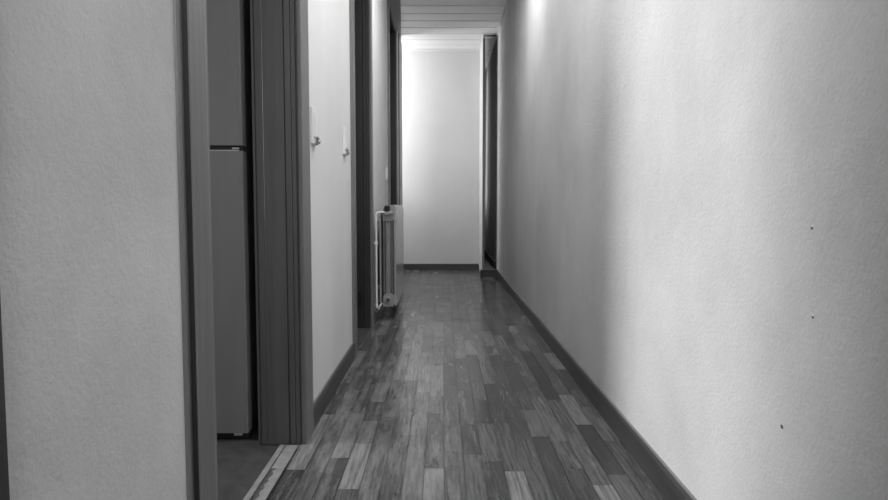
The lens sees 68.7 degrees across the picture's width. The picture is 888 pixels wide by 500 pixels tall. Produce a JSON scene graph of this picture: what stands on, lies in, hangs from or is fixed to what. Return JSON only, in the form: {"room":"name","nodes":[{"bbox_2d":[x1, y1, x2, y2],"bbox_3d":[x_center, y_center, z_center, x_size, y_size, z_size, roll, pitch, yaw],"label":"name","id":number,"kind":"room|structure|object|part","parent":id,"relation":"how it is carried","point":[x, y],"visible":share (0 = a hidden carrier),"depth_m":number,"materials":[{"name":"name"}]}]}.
{"room":"home hallway","nodes":[
{"label":"home hallway","id":0,"kind":"room"},
{"bbox_2d":[0,0,398,499],"bbox_3d":[-0.526,-0.809,3.808,0.135,2.660,6.590,0,4,0],"label":"wall","id":1,"kind":"structure","parent":0,"point":[90,277],"depth_m":0.88,"materials":[{"name":"paint"}]},
{"bbox_2d":[310,107,319,145],"bbox_3d":[-0.442,-0.427,2.255,0.026,0.128,0.085,0,4,0],"label":"coat hook","id":2,"kind":"object","parent":1,"relation":"attached to","point":[315,140],"visible":1,"depth_m":2.23,"materials":[{"name":"white plastic"}]},
{"bbox_2d":[313,342,354,428],"bbox_3d":[-0.450,0.537,2.725,0.013,0.081,1.053,0,4,0],"label":"baseboard","id":3,"kind":"structure","parent":1,"relation":"attached to","point":[321,402],"depth_m":2.58,"materials":[{"name":"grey wood"}]},
{"bbox_2d":[343,126,349,155],"bbox_3d":[-0.444,-0.496,2.972,0.026,0.128,0.085,0,4,0],"label":"light switch","id":4,"kind":"object","parent":1,"relation":"attached to","point":[346,151],"visible":1,"depth_m":2.95,"materials":[{"name":"white plastic"}]},
{"bbox_3d":[-0.452,-0.497,2.972,0.009,0.125,0.085,0,4,0],"label":"plate","id":5,"kind":"part","parent":4,"relation":"part of","materials":[{"name":"white plastic"}]},
{"bbox_2d":[374,301,384,324],"bbox_3d":[-0.455,0.397,4.789,0.013,0.081,1.275,0,4,0],"label":"baseboard","id":6,"kind":"structure","parent":1,"relation":"attached to","point":[376,314],"depth_m":4.37,"materials":[{"name":"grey wood"}]},
{"bbox_2d":[374,205,403,311],"bbox_3d":[-0.387,0.030,4.638,0.146,0.702,0.840,0,4,0],"label":"radiator","id":7,"kind":"object","parent":1,"relation":"attached to","point":[391,286],"visible":1,"depth_m":4.28,"materials":[{"name":"metal"}]},
{"bbox_2d":[398,33,402,205],"bbox_3d":[-0.460,-0.957,6.876,0.012,2.500,0.451,0,4,0],"label":"trim","id":8,"kind":"structure","parent":1,"relation":"attached to","point":[399,39],"depth_m":6.78,"materials":[{"name":"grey wood"}]},
{"bbox_2d":[217,270,643,499],"bbox_3d":[-1.296,0.600,2.844,3.820,0.059,10.000,0,4,0],"label":"floor","id":9,"kind":"structure","parent":0,"point":[240,461],"depth_m":2.01,"materials":[{"name":"wood"}]},
{"bbox_2d":[206,0,257,437],"bbox_3d":[-0.938,-0.331,2.369,0.600,1.860,0.640,0,4,0],"label":"fridge","id":10,"kind":"object","parent":9,"relation":"on","point":[228,21],"visible":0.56,"depth_m":2.08,"materials":[{"name":"paint"}]},
{"bbox_3d":[-0.937,-0.780,2.040,0.600,0.899,0.045,0,4,0],"label":"door","id":11,"kind":"part","parent":10,"relation":"part of","materials":[{"name":"metal"}]},
{"bbox_3d":[-0.937,0.139,2.103,0.600,0.910,0.045,0,4,0],"label":"door","id":12,"kind":"part","parent":10,"relation":"part of","materials":[{"name":"metal"}]},
{"bbox_2d":[402,51,479,263],"bbox_3d":[-1.000,-1.075,7.743,2.836,2.660,0.100,0,4,0],"label":"wall","id":13,"kind":"structure","parent":0,"point":[441,89],"depth_m":7.69,"materials":[{"name":"paint"}]},
{"bbox_2d":[402,49,479,50],"bbox_3d":[-0.950,-2.337,7.597,2.736,0.022,0.020,0,4,0],"label":"trim","id":14,"kind":"structure","parent":13,"relation":"attached to","point":[402,49],"depth_m":7.59,"materials":[{"name":"paint"}]},
{"bbox_2d":[404,264,478,269],"bbox_3d":[-0.950,0.201,7.772,2.736,0.070,0.014,0,4,0],"label":"baseboard","id":15,"kind":"structure","parent":13,"relation":"attached to","point":[406,266],"depth_m":7.77,"materials":[{"name":"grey wood"}]},
{"bbox_2d":[401,0,506,69],"bbox_3d":[-0.913,-2.058,3.154,3.030,0.020,11.434,0,4,0],"label":"ceiling","id":16,"kind":"structure","parent":0,"point":[425,24],"depth_m":6.57,"materials":[{"name":"paint"}]},
{"bbox_2d":[268,270,663,499],"bbox_3d":[0.066,0.576,2.747,1.053,0.001,10.135,0,4,0],"label":"floor","id":17,"kind":"structure","parent":0,"point":[443,432],"depth_m":2.33,"materials":[{"name":"wood"}]},
{"bbox_2d":[243,445,297,499],"bbox_3d":[-0.490,0.646,1.673,0.059,0.006,0.774,0,4,0],"label":"trim","id":18,"kind":"structure","parent":17,"relation":"on","point":[266,481],"depth_m":1.84,"materials":[{"name":"metal"}]},
{"bbox_2d":[480,257,494,275],"bbox_3d":[0.479,0.187,8.000,0.169,0.066,1.865,0,4,0],"label":"step","id":19,"kind":"structure","parent":17,"relation":"on","point":[488,270],"depth_m":7.07,"materials":[{"name":"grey wood"}]},
{"bbox_2d":[479,36,497,269],"bbox_3d":[0.550,-1.097,7.985,0.263,2.630,1.880,0,4,0],"label":"wall","id":20,"kind":"structure","parent":0,"point":[490,218],"depth_m":7.66,"materials":[{"name":"paint"}]},
{"bbox_2d":[482,37,484,268],"bbox_3d":[0.429,-1.033,7.040,0.024,2.490,0.015,0,4,0],"label":"trim","id":21,"kind":"structure","parent":20,"relation":"attached to","point":[483,152],"depth_m":7.04,"materials":[{"name":"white wood"}]},
{"bbox_2d":[496,0,887,499],"bbox_3d":[0.644,-0.718,2.459,0.121,2.660,9.200,0,4,0],"label":"wall","id":22,"kind":"structure","parent":0,"point":[692,195],"depth_m":1.42,"materials":[{"name":"paint"}]},
{"bbox_2d":[496,0,508,35],"bbox_3d":[0.577,-1.989,2.417,0.014,0.018,9.090,0,4,0],"label":"trim","id":23,"kind":"structure","parent":22,"relation":"attached to","point":[507,2],"depth_m":6.25,"materials":[{"name":"paint"}]},
{"bbox_2d":[484,251,696,499],"bbox_3d":[0.573,0.454,3.440,0.019,0.150,11.000,0,4,0],"label":"baseboard","id":24,"kind":"structure","parent":22,"relation":"attached to","point":[670,487],"depth_m":2.20,"materials":[{"name":"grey wood"}]},
{"bbox_3d":[-1.552,-0.797,4.002,1.915,2.610,2.180,0,4,0],"label":"wall","id":25,"kind":"structure","parent":0,"visible":0},
{"bbox_2d":[349,0,373,357],"bbox_3d":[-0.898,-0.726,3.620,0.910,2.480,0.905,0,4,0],"label":"door frame","id":26,"kind":"structure","parent":25,"relation":"in","point":[360,11],"depth_m":3.98,"materials":[{"name":"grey wood"}]},
{"bbox_3d":[-0.450,-0.699,3.219,0.015,2.480,0.100,0,4,0],"label":"casing","id":27,"kind":"part","parent":26,"relation":"part of","materials":[{"name":"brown wood"}]},
{"bbox_3d":[-0.452,-0.754,4.031,0.015,2.480,0.082,0,4,0],"label":"casing","id":28,"kind":"part","parent":26,"relation":"part of","materials":[{"name":"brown wood"}]},
{"bbox_3d":[-0.521,-1.871,1.508,0.135,0.230,0.819,0,4,0],"label":"wall","id":29,"kind":"structure","parent":0,"visible":0},
{"bbox_2d":[173,0,313,499],"bbox_3d":[-0.519,-0.594,1.596,0.160,2.490,1.043,0,4,0],"label":"door frame","id":30,"kind":"structure","parent":29,"relation":"in","point":[279,28],"depth_m":2.00,"materials":[{"name":"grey wood"}]},
{"bbox_3d":[-0.445,-0.559,1.150,0.015,2.480,0.097,0,4,0],"label":"casing","id":31,"kind":"part","parent":30,"relation":"part of","materials":[{"name":"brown wood"}]},
{"bbox_3d":[-0.447,-0.620,2.056,0.015,2.480,0.122,0,4,0],"label":"casing","id":32,"kind":"part","parent":30,"relation":"part of","materials":[{"name":"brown wood"}]},
{"bbox_3d":[-0.531,-2.159,5.757,0.135,0.230,0.802,0,4,0],"label":"wall","id":33,"kind":"structure","parent":0,"visible":0},
{"bbox_2d":[387,0,397,204],"bbox_3d":[-0.530,-0.876,5.840,0.162,2.480,0.965,0,4,0],"label":"door","id":34,"kind":"structure","parent":33,"relation":"in","point":[391,22],"depth_m":6.18,"materials":[{"name":"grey wood"}]},
{"bbox_3d":[-0.455,-0.847,5.402,0.015,2.480,0.085,0,4,0],"label":"casing","id":35,"kind":"part","parent":34,"relation":"part of","materials":[{"name":"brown wood"}]},
{"bbox_3d":[-0.457,-2.079,5.757,0.014,0.070,0.790,0,4,0],"label":"casing","id":36,"kind":"part","parent":34,"relation":"part of","materials":[{"name":"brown wood"}]},
{"bbox_3d":[-0.457,-0.906,6.279,0.015,2.480,0.087,0,4,0],"label":"casing","id":37,"kind":"part","parent":34,"relation":"part of","materials":[{"name":"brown wood"}]},
{"bbox_2d":[390,0,400,38],"bbox_3d":[-0.412,-2.203,6.084,0.105,0.085,1.840,0,4,0],"label":"trim","id":38,"kind":"structure","parent":33,"relation":"attached to","point":[396,4],"depth_m":5.88,"materials":[{"name":"paint"}]},
{"bbox_3d":[-0.518,-1.771,0.034,0.135,0.230,0.810,0,4,0],"label":"wall","id":39,"kind":"structure","parent":0,"visible":0},
{"bbox_2d":[0,299,9,499],"bbox_3d":[-0.515,-0.489,0.121,0.160,2.480,0.970,0,4,0],"label":"door frame","id":40,"kind":"structure","parent":39,"relation":"in","point":[4,473],"depth_m":0.64,"materials":[{"name":"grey wood"}]}
]}

